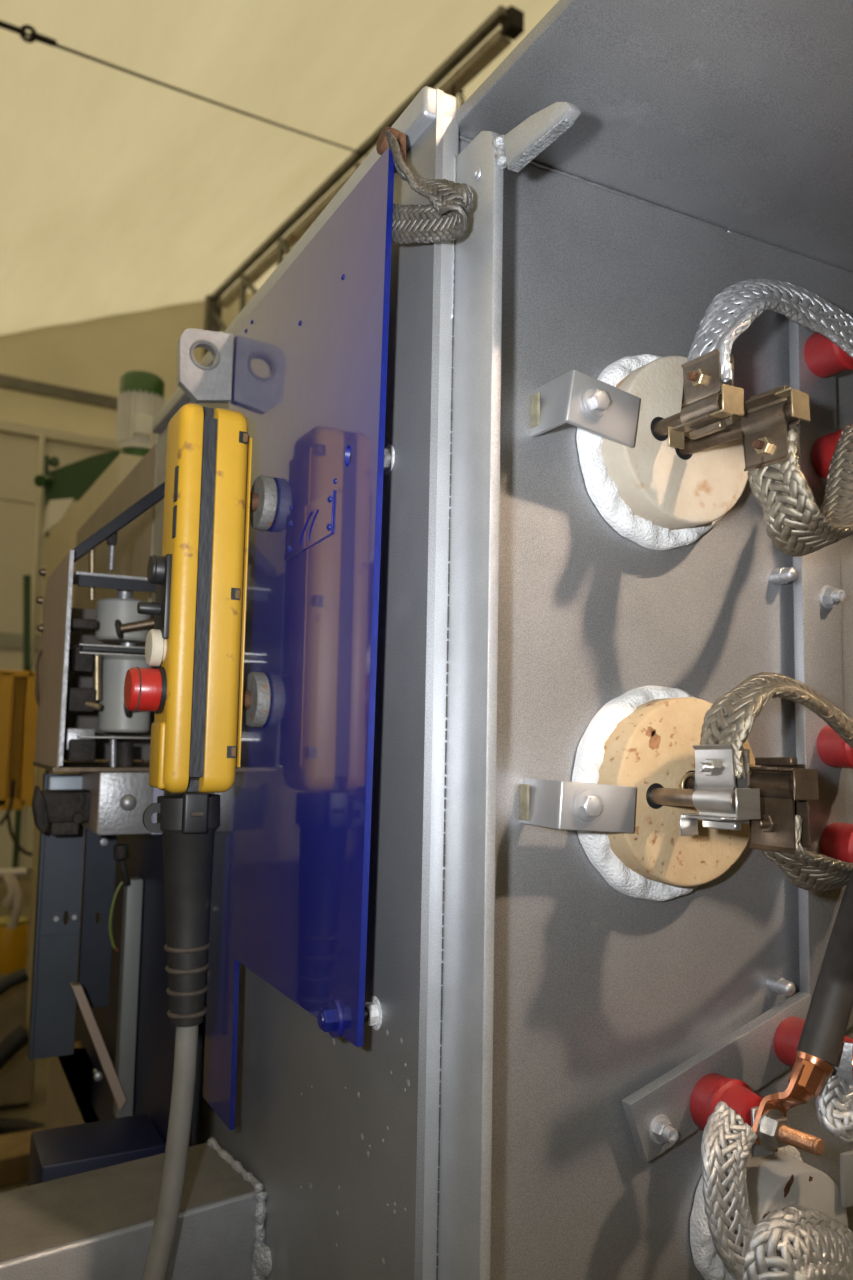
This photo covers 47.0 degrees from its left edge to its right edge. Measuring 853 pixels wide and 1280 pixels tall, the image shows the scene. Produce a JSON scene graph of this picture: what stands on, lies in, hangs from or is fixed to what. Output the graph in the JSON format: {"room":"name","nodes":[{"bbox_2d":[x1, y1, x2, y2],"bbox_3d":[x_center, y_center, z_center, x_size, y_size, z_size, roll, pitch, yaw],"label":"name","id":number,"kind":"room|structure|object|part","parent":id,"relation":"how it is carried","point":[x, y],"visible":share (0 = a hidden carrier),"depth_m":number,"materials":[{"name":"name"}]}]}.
{"room":"industrial hall","nodes":[
{"label":"industrial hall","id":0,"kind":"room"},
{"bbox_2d":[0,869,47,1192],"bbox_3d":[5.126,2.186,5.089,20.800,0.200,19.200,5,-6,-33],"label":"floor","id":1,"kind":"structure","parent":0,"point":[35,1110],"depth_m":4.07,"materials":[{"name":"concrete"}]},
{"bbox_2d":[0,868,26,928],"bbox_3d":[-1.627,1.342,3.664,0.196,0.956,0.068,4,-6,-28],"label":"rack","id":2,"kind":"object","parent":1,"relation":"on","point":[13,899],"visible":1,"depth_m":3.70,"materials":[{"name":"metal"}]},
{"bbox_2d":[0,957,34,1106],"bbox_3d":[-1.799,1.571,3.915,0.420,0.500,0.290,4,-6,-28],"label":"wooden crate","id":3,"kind":"object","parent":1,"relation":"on","point":[17,1076],"visible":0.43,"depth_m":3.85,"materials":[{"name":"wood"}]},
{"bbox_2d":[0,916,28,973],"bbox_3d":[-1.687,1.224,3.942,0.159,0.200,0.160,4,-6,-28],"label":"drum","id":4,"kind":"object","parent":3,"relation":"on","point":[13,942],"visible":0.81,"depth_m":3.88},
{"bbox_3d":[-1.685,1.132,3.950,0.145,0.016,0.146,4,-6,-28],"label":"drum lid","id":5,"kind":"part","parent":4,"relation":"part of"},
{"bbox_2d":[0,670,39,809],"bbox_3d":[-1.705,0.973,3.805,0.293,1.715,0.040,4,-6,-28],"label":"box","id":6,"kind":"object","parent":1,"relation":"on","point":[18,704],"visible":0.93,"depth_m":3.89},
{"bbox_2d":[0,780,15,825],"bbox_3d":[-1.625,0.631,3.797,0.054,0.176,0.014,4,-6,-28],"label":"loose cable","id":7,"kind":"object","parent":6,"relation":"hanging from","point":[4,818],"visible":1,"depth_m":3.80,"materials":[{"name":"rubber"}]},
{"bbox_3d":[-1.700,0.645,3.836,0.231,0.042,0.040,4,-6,-28],"label":"rail","id":8,"kind":"part","parent":6,"relation":"part of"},
{"bbox_3d":[-1.700,0.130,3.880,0.270,0.023,0.040,4,-6,-28],"label":"rail","id":9,"kind":"part","parent":6,"relation":"part of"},
{"bbox_2d":[7,815,32,855],"bbox_3d":[-1.582,0.761,3.809,0.105,0.164,0.014,4,-6,-28],"label":"loose cable","id":10,"kind":"object","parent":6,"relation":"hanging from","point":[11,833],"visible":1,"depth_m":3.80,"materials":[{"name":"rubber"}]},
{"bbox_2d":[9,575,30,915],"bbox_3d":[-1.855,0.791,4.428,0.054,2.188,0.050,4,-6,-28],"label":"post","id":11,"kind":"object","parent":1,"relation":"on","point":[26,578],"visible":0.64,"depth_m":4.48,"materials":[{"name":"metal"}]},
{"bbox_2d":[0,1128,44,1186],"bbox_3d":[-1.351,1.748,3.321,0.304,0.090,0.212,4,-6,-28],"label":"plank","id":12,"kind":"object","parent":1,"relation":"on","point":[14,1147],"visible":0.28,"depth_m":3.23,"materials":[{"name":"wood"}]},
{"bbox_2d":[0,1117,44,1134],"bbox_3d":[-1.437,1.788,3.583,0.492,0.060,0.156,2,-5,-5],"label":"hose","id":13,"kind":"object","parent":1,"relation":"on","point":[7,1125],"visible":0.21,"depth_m":3.57,"materials":[{"name":"black rubber"}]},
{"bbox_2d":[26,454,142,1076],"bbox_3d":[-0.651,0.690,3.146,1.179,2.195,1.449,4,-6,-28],"label":"metal frame","id":14,"kind":"object","parent":1,"relation":"on","point":[62,539],"visible":0.09,"depth_m":3.08,"materials":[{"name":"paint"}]},
{"bbox_2d":[0,1024,28,1069],"bbox_3d":[-1.254,1.222,2.866,0.181,0.176,0.060,4,-6,-28],"label":"hose","id":15,"kind":"object","parent":14,"relation":"attached to","point":[16,1039],"visible":0.97,"depth_m":2.87,"materials":[{"name":"rubber"}]},
{"bbox_2d":[0,968,28,995],"bbox_3d":[-1.259,1.032,2.879,0.168,0.122,0.040,4,-6,-28],"label":"hose","id":16,"kind":"object","parent":14,"relation":"attached to","point":[16,978],"visible":1,"depth_m":2.89,"materials":[{"name":"rubber"}]},
{"bbox_3d":[-1.224,0.475,3.144,0.020,1.400,0.050,4,-6,-28],"label":"door post","id":17,"kind":"part","parent":14,"relation":"part of","materials":[{"name":"metal"}]},
{"bbox_2d":[34,449,119,536],"bbox_3d":[-1.302,-0.571,3.684,0.325,0.394,0.220,4,-6,-28],"label":"bracket","id":18,"kind":"object","parent":14,"relation":"attached to","point":[64,485],"visible":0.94,"depth_m":3.74,"materials":[{"name":"metal"}]},
{"bbox_3d":[-1.425,-0.593,3.655,0.044,0.065,0.100,1,-5,-1],"label":"knob","id":19,"kind":"part","parent":18,"relation":"part of","materials":[{"name":"green paint"}]},
{"bbox_3d":[-1.440,-0.546,3.711,0.030,0.307,0.040,4,-6,-28],"label":"edge post","id":20,"kind":"part","parent":18,"relation":"part of","materials":[{"name":"green paint"}]},
{"bbox_2d":[116,371,164,456],"bbox_3d":[-0.799,-0.586,2.739,0.127,0.311,0.145,4,-6,-28],"label":"motor","id":21,"kind":"object","parent":14,"relation":"on","point":[141,393],"visible":0.8,"depth_m":2.70,"materials":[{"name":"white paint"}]},
{"bbox_2d":[202,5,523,357],"bbox_3d":[-1.033,-0.993,9.095,0.240,6.650,5.860,5,-6,-33],"label":"metal rail","id":22,"kind":"object","parent":1,"relation":"on","point":[511,19],"visible":0.45,"depth_m":8.95,"materials":[{"name":"metal"}]},
{"bbox_2d":[0,20,368,155],"bbox_3d":[-1.332,-3.820,7.041,0.085,1.797,4.739,-2,-6,27],"label":"wire","id":23,"kind":"object","parent":22,"relation":"attached to","point":[34,36],"visible":0.96,"depth_m":5.88,"materials":[{"name":"metal"}]},
{"bbox_3d":[-2.609,-0.794,11.414,0.180,6.630,0.100,5,-6,-33],"label":"post","id":24,"kind":"part","parent":22,"relation":"part of","materials":[{"name":"metal"}]},
{"bbox_2d":[451,85,464,106],"bbox_3d":[0.250,-4.062,7.587,0.154,0.453,0.054,5,-6,-33],"label":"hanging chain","id":25,"kind":"object","parent":22,"relation":"hanging from","point":[453,86],"visible":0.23,"depth_m":7.60,"materials":[{"name":"metal"}]},
{"bbox_2d":[45,0,852,1279],"bbox_3d":[0.216,0.668,1.573,1.310,1.974,1.935,4,-6,-28],"label":"housing","id":26,"kind":"object","parent":1,"relation":"on","point":[628,164],"depth_m":0.74,"materials":[{"name":"grey paint"}]},
{"bbox_2d":[58,1040,98,1122],"bbox_3d":[-0.376,1.103,1.549,0.455,0.955,0.040,4,-6,-28],"label":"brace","id":27,"kind":"object","parent":26,"relation":"attached to","point":[77,1067],"visible":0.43,"depth_m":1.49,"materials":[{"name":"metal"}]},
{"bbox_2d":[33,481,164,771],"bbox_3d":[-0.397,-0.019,1.249,0.170,0.363,0.234,4,-6,-28],"label":"mechanism","id":28,"kind":"object","parent":26,"relation":"attached to","point":[85,656],"visible":0.89,"depth_m":1.20,"materials":[{"name":"metal"}]},
{"bbox_3d":[-0.509,0.049,1.300,0.018,0.082,0.004,4,-6,-28],"label":"wire handle","id":29,"kind":"part","parent":28,"relation":"part of","materials":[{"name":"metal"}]},
{"bbox_3d":[-0.463,0.029,1.212,0.003,0.248,0.230,4,-6,-28],"label":"plate","id":30,"kind":"part","parent":28,"relation":"part of","materials":[{"name":"metal"}]},
{"bbox_2d":[27,772,84,1060],"bbox_3d":[-0.478,0.350,1.267,0.054,0.352,0.072,4,-6,-28],"label":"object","id":31,"kind":"structure","parent":28,"relation":"attached to","point":[52,1018],"depth_m":1.24,"materials":[{"name":"metal"}]},
{"bbox_2d":[77,828,116,1009],"bbox_3d":[-0.436,0.351,1.304,0.040,0.270,0.012,4,-6,-28],"label":"metal plate","id":32,"kind":"object","parent":31,"relation":"attached to","point":[100,864],"visible":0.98,"depth_m":1.30,"materials":[{"name":"metal"}]},
{"bbox_3d":[-0.405,0.161,1.249,0.159,0.004,0.200,4,-6,-28],"label":"floor plate","id":33,"kind":"part","parent":28,"relation":"part of","materials":[{"name":"metal"}]},
{"bbox_2d":[68,652,144,659],"bbox_3d":[-0.375,0.024,1.231,0.138,0.002,0.140,4,-6,-28],"label":"shelf","id":34,"kind":"object","parent":28,"relation":"attached to","point":[72,655],"depth_m":1.17,"materials":[{"name":"metal"}]},
{"bbox_2d":[69,643,144,651],"bbox_3d":[-0.375,0.015,1.232,0.139,0.002,0.140,4,-6,-28],"label":"shelf","id":35,"kind":"object","parent":28,"relation":"attached to","point":[124,647],"depth_m":1.16,"materials":[{"name":"metal"}]},
{"bbox_3d":[-0.446,0.061,1.347,0.156,0.205,0.005,4,-6,-28],"label":"plate","id":36,"kind":"part","parent":28,"relation":"part of","materials":[{"name":"metal"}]},
{"bbox_2d":[72,571,147,584],"bbox_3d":[-0.369,-0.071,1.225,0.145,0.004,0.090,4,-6,-28],"label":"shelf","id":37,"kind":"object","parent":28,"relation":"attached to","point":[79,578],"depth_m":1.17,"materials":[{"name":"metal"}]},
{"bbox_2d":[76,735,150,738],"bbox_3d":[-0.374,0.121,1.223,0.133,0.002,0.140,4,-6,-28],"label":"shelf","id":38,"kind":"object","parent":28,"relation":"attached to","point":[77,736],"depth_m":1.16,"materials":[{"name":"metal"}]},
{"bbox_2d":[80,771,163,834],"bbox_3d":[-0.379,0.199,1.218,0.076,0.074,0.143,4,-6,-28],"label":"metal bracket","id":39,"kind":"object","parent":28,"relation":"attached to","point":[119,799],"visible":0.84,"depth_m":1.16,"materials":[{"name":"metal"}]},
{"bbox_2d":[32,785,90,835],"bbox_3d":[-0.444,0.206,1.196,0.070,0.059,0.050,4,-6,-28],"label":"hinge clamp","id":40,"kind":"object","parent":39,"relation":"attached to","point":[56,812],"visible":0.96,"depth_m":1.18,"materials":[{"name":"metal"}]},
{"bbox_3d":[-0.442,0.203,1.200,0.062,0.038,0.045,4,-6,-28],"label":"arm","id":41,"kind":"part","parent":40,"relation":"part of","materials":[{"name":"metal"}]},
{"bbox_2d":[113,844,130,885],"bbox_3d":[-0.382,0.284,1.232,0.018,0.053,0.028,-1,-6,17],"label":"conduit gland","id":42,"kind":"object","parent":39,"relation":"attached to","point":[120,851],"visible":1,"depth_m":1.23,"materials":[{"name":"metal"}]},
{"bbox_2d":[109,881,122,951],"bbox_3d":[-0.388,0.347,1.231,0.022,0.087,0.004,4,-6,-28],"label":"earth wire","id":43,"kind":"object","parent":42,"relation":"hanging from","point":[121,883],"visible":1,"depth_m":1.23,"materials":[{"name":"green"}]},
{"bbox_3d":[-0.348,-0.018,1.189,0.050,0.021,0.011,2,-5,-9],"label":"adjusting rod","id":44,"kind":"part","parent":28,"relation":"part of","materials":[{"name":"metal"}]},
{"bbox_3d":[-0.615,0.515,1.791,0.008,1.588,0.796,4,-6,-28],"label":"plate","id":45,"kind":"part","parent":26,"relation":"part of","materials":[{"name":"metal"}]},
{"bbox_2d":[63,828,175,1144],"bbox_3d":[-0.485,0.474,1.475,0.005,0.455,0.981,4,-6,-28],"label":"support frame","id":46,"kind":"object","parent":26,"relation":"attached to","point":[155,1034],"visible":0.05,"depth_m":1.22,"materials":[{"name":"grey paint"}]},
{"bbox_2d":[28,1114,165,1185],"bbox_3d":[-0.367,0.625,1.083,0.129,0.145,0.100,4,-6,-28],"label":"box","id":47,"kind":"object","parent":46,"relation":"attached to","point":[55,1153],"visible":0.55,"depth_m":1.07,"materials":[{"name":"paint"}]},
{"bbox_2d":[113,877,142,1117],"bbox_3d":[-0.381,0.454,1.251,0.020,0.294,0.025,4,-6,-28],"label":"metal post","id":48,"kind":"object","parent":46,"relation":"attached to","point":[132,894],"visible":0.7,"depth_m":1.24,"materials":[{"name":"metal"}]},
{"bbox_2d":[70,982,125,1110],"bbox_3d":[-0.408,0.505,1.218,0.072,0.157,0.020,4,-6,-28],"label":"diagonal brace","id":49,"kind":"object","parent":48,"relation":"attached to","point":[113,1081],"visible":1,"depth_m":1.21,"materials":[{"name":"metal"}]},
{"bbox_2d":[93,1069,102,1080],"bbox_3d":[-0.417,0.550,1.241,0.011,0.011,0.026,4,-6,-28],"label":"bolt","id":50,"kind":"object","parent":49,"relation":"attached to","point":[98,1075],"visible":1,"depth_m":1.23,"materials":[{"name":"metal"}]},
{"bbox_2d":[0,1137,271,1279],"bbox_3d":[-0.547,0.538,0.679,0.905,0.138,0.151,5,-7,-35],"label":"support beam","id":51,"kind":"structure","parent":26,"relation":"attached to","point":[97,1224],"depth_m":0.86,"materials":[{"name":"metal"}]},
{"bbox_3d":[-0.215,0.435,1.043,0.006,1.622,0.900,4,-6,-28],"label":"plate","id":52,"kind":"part","parent":26,"relation":"part of","materials":[{"name":"grey paint"}]},
{"bbox_2d":[203,147,393,1129],"bbox_3d":[-0.121,0.049,0.852,0.036,0.792,0.392,4,-6,-28],"label":"plate","id":53,"kind":"object","parent":26,"relation":"attached to","point":[290,890],"visible":1,"depth_m":0.79,"materials":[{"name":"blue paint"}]},
{"bbox_2d":[124,403,277,1279],"bbox_3d":[-0.205,0.188,0.850,0.120,0.790,0.065,4,-6,-28],"label":"controller","id":54,"kind":"object","parent":53,"relation":"attached to","point":[197,695],"visible":1,"depth_m":0.84,"materials":[{"name":"yellow plastic"}]},
{"bbox_2d":[137,601,161,616],"bbox_3d":[-0.239,-0.027,0.850,0.023,0.022,0.022,4,-6,-28],"label":"toggle switch","id":55,"kind":"object","parent":54,"relation":"attached to","point":[148,608],"depth_m":0.85,"materials":[{"name":"black plastic"}]},
{"bbox_3d":[-0.234,-0.061,0.856,0.014,0.026,0.026,4,-6,-28],"label":"rotary knob","id":56,"kind":"part","parent":54,"relation":"part of","materials":[{"name":"black plastic"}]},
{"bbox_3d":[-0.230,-0.036,0.857,0.005,0.074,0.040,4,-6,-28],"label":"button plate","id":57,"kind":"part","parent":54,"relation":"part of","materials":[{"name":"black plastic"}]},
{"bbox_3d":[-0.167,0.053,0.881,0.017,0.017,0.017,4,-6,-28],"label":"magnet stem","id":58,"kind":"part","parent":54,"relation":"part of","materials":[{"name":"metal"}]},
{"bbox_3d":[-0.164,-0.127,0.898,0.017,0.017,0.017,4,-6,-28],"label":"magnet stem","id":59,"kind":"part","parent":54,"relation":"part of","materials":[{"name":"metal"}]},
{"bbox_2d":[177,328,232,402],"bbox_3d":[-0.234,-0.289,1.034,0.056,0.079,0.014,4,-6,-28],"label":"lifting lug","id":60,"kind":"object","parent":53,"relation":"attached to","point":[211,384],"visible":1,"depth_m":1.03,"materials":[{"name":"metal"}]},
{"bbox_3d":[-0.098,-0.093,0.812,0.002,0.040,0.108,4,-6,-28],"label":"name plate","id":61,"kind":"part","parent":53,"relation":"part of","materials":[{"name":"blue paint"}]},
{"bbox_2d":[326,998,342,1037],"bbox_3d":[-0.067,0.272,0.704,0.002,0.027,0.027,4,-6,-28],"label":"washer","id":62,"kind":"object","parent":53,"relation":"in","point":[334,1006],"depth_m":0.70,"materials":[{"name":"blue paint"}]},
{"bbox_2d":[376,126,473,243],"bbox_3d":[-0.009,-0.329,0.696,0.099,0.109,0.033,-4,-7,44],"label":"strap","id":63,"kind":"object","parent":53,"relation":"attached to","point":[452,202],"visible":0.99,"depth_m":0.68,"materials":[{"name":"metal"}]},
{"bbox_3d":[0.000,0.411,0.655,0.016,1.605,0.012,4,-6,-28],"label":"corner post","id":64,"kind":"part","parent":26,"relation":"part of","materials":[{"name":"metal"}]},
{"bbox_3d":[0.109,0.120,0.702,0.085,0.038,0.042,1,-5,6],"label":"retaining bracket","id":65,"kind":"part","parent":26,"relation":"part of","materials":[{"name":"metal"}]},
{"bbox_3d":[0.119,-0.172,0.732,0.083,0.049,0.043,0,-5,7],"label":"retaining bracket","id":66,"kind":"part","parent":26,"relation":"part of","materials":[{"name":"metal"}]},
{"bbox_2d":[571,786,602,824],"bbox_3d":[0.114,0.117,0.692,0.027,0.027,0.003,4,-6,-28],"label":"bolt","id":67,"kind":"object","parent":26,"relation":"in","point":[586,801],"depth_m":0.69,"materials":[{"name":"grey paint"}]},
{"bbox_2d":[580,384,609,419],"bbox_3d":[0.125,-0.175,0.722,0.027,0.027,0.003,4,-6,-28],"label":"bolt","id":68,"kind":"object","parent":26,"relation":"in","point":[594,398],"depth_m":0.72,"materials":[{"name":"grey paint"}]},
{"bbox_3d":[0.638,-0.355,0.928,1.280,0.016,0.252,4,-6,-28],"label":"hood plate","id":69,"kind":"part","parent":26,"relation":"part of","materials":[{"name":"grey paint"}]},
{"bbox_3d":[0.567,0.454,0.963,1.284,1.599,0.006,4,-6,-28],"label":"panel","id":70,"kind":"part","parent":26,"relation":"part of","materials":[{"name":"grey paint"}]},
{"bbox_2d":[572,685,793,900],"bbox_3d":[0.220,0.116,0.716,0.170,0.170,0.156,4,-6,-28],"label":"insulator","id":71,"kind":"object","parent":26,"relation":"attached to","point":[643,738],"visible":0.71,"depth_m":0.74,"materials":[{"name":"ceramic"}]},
{"bbox_3d":[0.191,0.112,0.693,0.012,0.015,0.100,4,-6,-24],"label":"terminal rod","id":72,"kind":"part","parent":71,"relation":"part of","materials":[{"name":"metal"}]},
{"bbox_2d":[679,744,760,835],"bbox_3d":[0.200,0.102,0.663,0.029,0.064,0.052,4,-6,-28],"label":"clamp","id":73,"kind":"object","parent":71,"relation":"attached to","point":[715,783],"visible":1,"depth_m":0.66,"materials":[{"name":"metal"}]},
{"bbox_3d":[0.225,0.103,0.700,0.012,0.016,0.121,3,-6,-22],"label":"terminal rod","id":74,"kind":"part","parent":71,"relation":"part of","materials":[{"name":"metal"}]},
{"bbox_2d":[699,672,852,778],"bbox_3d":[0.295,0.070,0.725,0.227,0.091,0.047,4,-6,-31],"label":"strap","id":75,"kind":"object","parent":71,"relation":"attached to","point":[731,718],"visible":0.98,"depth_m":0.68,"materials":[{"name":"metal"}]},
{"bbox_2d":[744,749,818,853],"bbox_3d":[0.237,0.109,0.661,0.031,0.068,0.057,4,-6,-28],"label":"clamp","id":76,"kind":"object","parent":71,"relation":"attached to","point":[779,807],"visible":0.9,"depth_m":0.65,"materials":[{"name":"metal"}]},
{"bbox_2d":[761,814,852,891],"bbox_3d":[0.308,0.153,0.719,0.204,0.061,0.045,6,-7,-43],"label":"strap","id":77,"kind":"object","parent":76,"relation":"attached to","point":[806,870],"visible":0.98,"depth_m":0.67,"materials":[{"name":"metal"}]},
{"bbox_2d":[576,354,797,550],"bbox_3d":[0.222,-0.159,0.749,0.162,0.161,0.140,4,-6,-28],"label":"insulator","id":78,"kind":"object","parent":26,"relation":"attached to","point":[656,495],"visible":0.81,"depth_m":0.77,"materials":[{"name":"ceramic"}]},
{"bbox_3d":[0.198,-0.167,0.732,0.012,0.012,0.078,4,-6,-28],"label":"terminal rod","id":79,"kind":"part","parent":78,"relation":"part of","materials":[{"name":"metal"}]},
{"bbox_2d":[668,348,743,448],"bbox_3d":[0.203,-0.176,0.712,0.030,0.064,0.050,4,-6,-28],"label":"clamp","id":80,"kind":"object","parent":78,"relation":"attached to","point":[700,412],"visible":1,"depth_m":0.71,"materials":[{"name":"metal"}]},
{"bbox_2d":[687,278,852,383],"bbox_3d":[0.300,-0.234,0.769,0.219,0.113,0.048,4,-6,-28],"label":"strap","id":81,"kind":"object","parent":80,"relation":"attached to","point":[731,312],"visible":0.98,"depth_m":0.75,"materials":[{"name":"metal"}]},
{"bbox_3d":[0.231,-0.156,0.734,0.012,0.015,0.105,5,-7,-34],"label":"terminal rod","id":82,"kind":"part","parent":78,"relation":"part of","materials":[{"name":"metal"}]},
{"bbox_2d":[741,385,809,471],"bbox_3d":[0.246,-0.154,0.701,0.030,0.060,0.049,5,-7,-34],"label":"clamp","id":83,"kind":"object","parent":78,"relation":"attached to","point":[765,427],"visible":0.91,"depth_m":0.70,"materials":[{"name":"metal"}]},
{"bbox_2d":[748,424,852,556],"bbox_3d":[0.306,-0.123,0.747,0.156,0.127,0.050,6,-7,-40],"label":"strap","id":84,"kind":"object","parent":83,"relation":"hanging from","point":[793,520],"visible":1,"depth_m":0.71,"materials":[{"name":"metal"}]},
{"bbox_2d":[622,302,852,1161],"bbox_3d":[0.338,0.045,0.853,0.411,0.716,0.034,4,-6,-28],"label":"frame","id":85,"kind":"object","parent":26,"relation":"attached to","point":[658,1115],"visible":0.71,"depth_m":0.84,"materials":[{"name":"grey paint"}]},
{"bbox_2d":[649,1114,670,1143],"bbox_3d":[0.176,0.368,0.737,0.021,0.021,0.002,4,-6,-28],"label":"bolt","id":86,"kind":"object","parent":85,"relation":"in","point":[659,1124],"depth_m":0.73,"materials":[{"name":"grey paint"}]},
{"bbox_2d":[690,1073,762,1130],"bbox_3d":[0.232,0.356,0.740,0.047,0.047,0.050,4,-6,-28],"label":"insulator","id":87,"kind":"object","parent":85,"relation":"attached to","point":[712,1088],"visible":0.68,"depth_m":0.74,"materials":[{"name":"red plastic"}]},
{"bbox_2d":[751,1106,772,1156],"bbox_3d":[0.248,0.358,0.717,0.026,0.036,0.003,4,-6,-28],"label":"plate","id":88,"kind":"object","parent":87,"relation":"attached to","point":[758,1150],"visible":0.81,"depth_m":0.71,"materials":[{"name":"metal"}]},
{"bbox_2d":[752,869,852,1155],"bbox_3d":[0.296,0.237,0.663,0.088,0.263,0.156,3,-6,-16],"label":"power cable","id":89,"kind":"object","parent":87,"relation":"attached to","point":[831,1005],"visible":1,"depth_m":0.71,"materials":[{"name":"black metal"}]},
{"bbox_2d":[701,1101,757,1279],"bbox_3d":[0.224,0.401,0.690,0.078,0.138,0.035,3,-6,-18],"label":"strap","id":90,"kind":"object","parent":89,"relation":"attached to","point":[727,1142],"visible":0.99,"depth_m":0.68,"materials":[{"name":"metal"}]},
{"bbox_2d":[733,1206,852,1279],"bbox_3d":[0.276,0.441,0.688,0.139,0.082,0.036,4,-6,-28],"label":"strap","id":91,"kind":"object","parent":90,"relation":"attached to","point":[799,1242],"visible":1,"depth_m":0.68,"materials":[{"name":"metal"}]},
{"bbox_2d":[757,1109,783,1150],"bbox_3d":[0.251,0.355,0.710,0.028,0.028,0.004,4,-6,-28],"label":"nut","id":92,"kind":"object","parent":89,"relation":"in","point":[770,1122],"depth_m":0.70,"materials":[{"name":"metal"}]},
{"bbox_2d":[831,1041,852,1085],"bbox_3d":[0.312,0.315,0.722,0.022,0.035,0.040,4,-6,-28],"label":"plate","id":93,"kind":"object","parent":89,"relation":"attached to","point":[843,1069],"visible":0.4,"depth_m":0.73,"materials":[{"name":"metal"}]},
{"bbox_2d":[815,1074,852,1143],"bbox_3d":[0.310,0.345,0.721,0.047,0.050,0.022,1,-5,3],"label":"strap","id":94,"kind":"object","parent":93,"relation":"attached to","point":[834,1102],"visible":0.95,"depth_m":0.72,"materials":[{"name":"metal"}]},
{"bbox_2d":[774,1016,852,1067],"bbox_3d":[0.319,0.326,0.769,0.042,0.042,0.084,4,-6,-28],"label":"insulator","id":95,"kind":"object","parent":85,"relation":"attached to","point":[788,1032],"visible":0.26,"depth_m":0.79,"materials":[{"name":"red plastic"}]},
{"bbox_2d":[820,585,834,608],"bbox_3d":[0.356,-0.038,0.866,0.021,0.021,0.002,4,-6,-28],"label":"bolt","id":96,"kind":"object","parent":85,"relation":"in","point":[827,592],"depth_m":0.86,"materials":[{"name":"grey paint"}]},
{"bbox_2d":[804,333,852,377],"bbox_3d":[0.374,-0.259,0.849,0.045,0.044,0.082,4,-6,-28],"label":"insulator","id":97,"kind":"object","parent":85,"relation":"attached to","point":[824,358],"visible":0.67,"depth_m":0.86,"materials":[{"name":"red plastic"}]},
{"bbox_2d":[811,424,851,478],"bbox_3d":[0.378,-0.166,0.844,0.045,0.044,0.082,4,-6,-28],"label":"insulator","id":98,"kind":"object","parent":85,"relation":"attached to","point":[823,449],"visible":0.43,"depth_m":0.86,"materials":[{"name":"red plastic"}]},
{"bbox_2d":[817,725,852,768],"bbox_3d":[0.372,0.089,0.820,0.041,0.041,0.080,4,-6,-28],"label":"insulator","id":99,"kind":"object","parent":85,"relation":"attached to","point":[832,749],"visible":0.67,"depth_m":0.83,"materials":[{"name":"red plastic"}]},
{"bbox_2d":[820,822,852,862],"bbox_3d":[0.371,0.174,0.812,0.041,0.041,0.080,4,-6,-28],"label":"insulator","id":100,"kind":"object","parent":85,"relation":"attached to","point":[836,840],"visible":0.75,"depth_m":0.82,"materials":[{"name":"red plastic"}]},
{"bbox_2d":[690,1145,847,1279],"bbox_3d":[0.274,0.463,0.772,0.127,0.128,0.054,4,-6,-28],"label":"insulator","id":101,"kind":"object","parent":26,"relation":"attached to","point":[779,1180],"visible":0.36,"depth_m":0.76,"materials":[{"name":"ceramic"}]},
{"bbox_3d":[0.400,0.428,0.809,0.062,0.040,0.164,-4,-7,40],"label":"retaining bracket","id":102,"kind":"part","parent":26,"relation":"part of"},
{"bbox_2d":[0,293,253,868],"bbox_3d":[0.032,-1.334,13.395,20.800,8.179,0.150,5,-6,-33],"label":"wall","id":103,"kind":"structure","parent":0,"point":[93,355],"depth_m":10.78,"materials":[{"name":"paint"}]},
{"bbox_3d":[-4.723,1.584,10.004,1.090,1.550,0.080,5,-6,-33],"label":"wall panel","id":104,"kind":"part","parent":103,"relation":"part of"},
{"bbox_3d":[-4.686,-0.342,10.186,1.090,2.300,0.080,5,-6,-33],"label":"wall panel","id":105,"kind":"part","parent":103,"relation":"part of","materials":[{"name":"paint"}]},
{"bbox_3d":[-4.657,-1.860,10.329,1.090,0.730,0.080,5,-6,-33],"label":"wall panel","id":106,"kind":"part","parent":103,"relation":"part of","materials":[{"name":"paint"}]},
{"bbox_2d":[0,632,41,649],"bbox_3d":[-6.233,-0.143,9.092,5.800,0.160,0.030,5,-6,-33],"label":"trim","id":107,"kind":"structure","parent":103,"relation":"attached to","point":[7,640],"depth_m":10.31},
{"bbox_3d":[-3.802,1.658,10.600,1.090,1.550,0.080,5,-6,-33],"label":"wall panel","id":108,"kind":"part","parent":103,"relation":"part of","materials":[{"name":"paint"}]},
{"bbox_2d":[19,434,45,867],"bbox_3d":[-4.194,0.088,10.377,0.070,4.620,0.070,4,-6,-28],"label":"trim","id":109,"kind":"structure","parent":103,"relation":"attached to","point":[42,438],"depth_m":10.45,"materials":[{"name":"metal"}]},
{"bbox_3d":[-3.765,-0.268,10.782,1.090,2.300,0.080,5,-6,-33],"label":"wall panel","id":110,"kind":"part","parent":103,"relation":"part of","materials":[{"name":"metal"}]},
{"bbox_2d":[0,374,117,409],"bbox_3d":[-4.765,-2.775,10.286,9.200,0.120,0.100,5,-6,-33],"label":"trim","id":111,"kind":"structure","parent":103,"relation":"attached to","point":[6,382],"depth_m":10.71,"materials":[{"name":"metal"}]},
{"bbox_2d":[0,420,118,449],"bbox_3d":[-4.785,-2.286,10.257,9.200,0.100,0.140,5,-6,-33],"label":"trim","id":112,"kind":"structure","parent":103,"relation":"attached to","point":[9,427],"depth_m":10.68,"materials":[{"name":"metal"}]},
{"bbox_3d":[-3.736,-1.786,10.926,1.090,0.730,0.080,5,-6,-33],"label":"wall panel","id":113,"kind":"part","parent":103,"relation":"part of","materials":[{"name":"paint"}]},
{"bbox_2d":[0,0,558,335],"bbox_3d":[0.897,-4.067,2.807,10.400,4.623,19.150,5,-6,-33],"label":"ceiling","id":114,"kind":"structure","parent":0,"point":[121,192],"depth_m":7.29,"materials":[{"name":"paint"}]}
]}

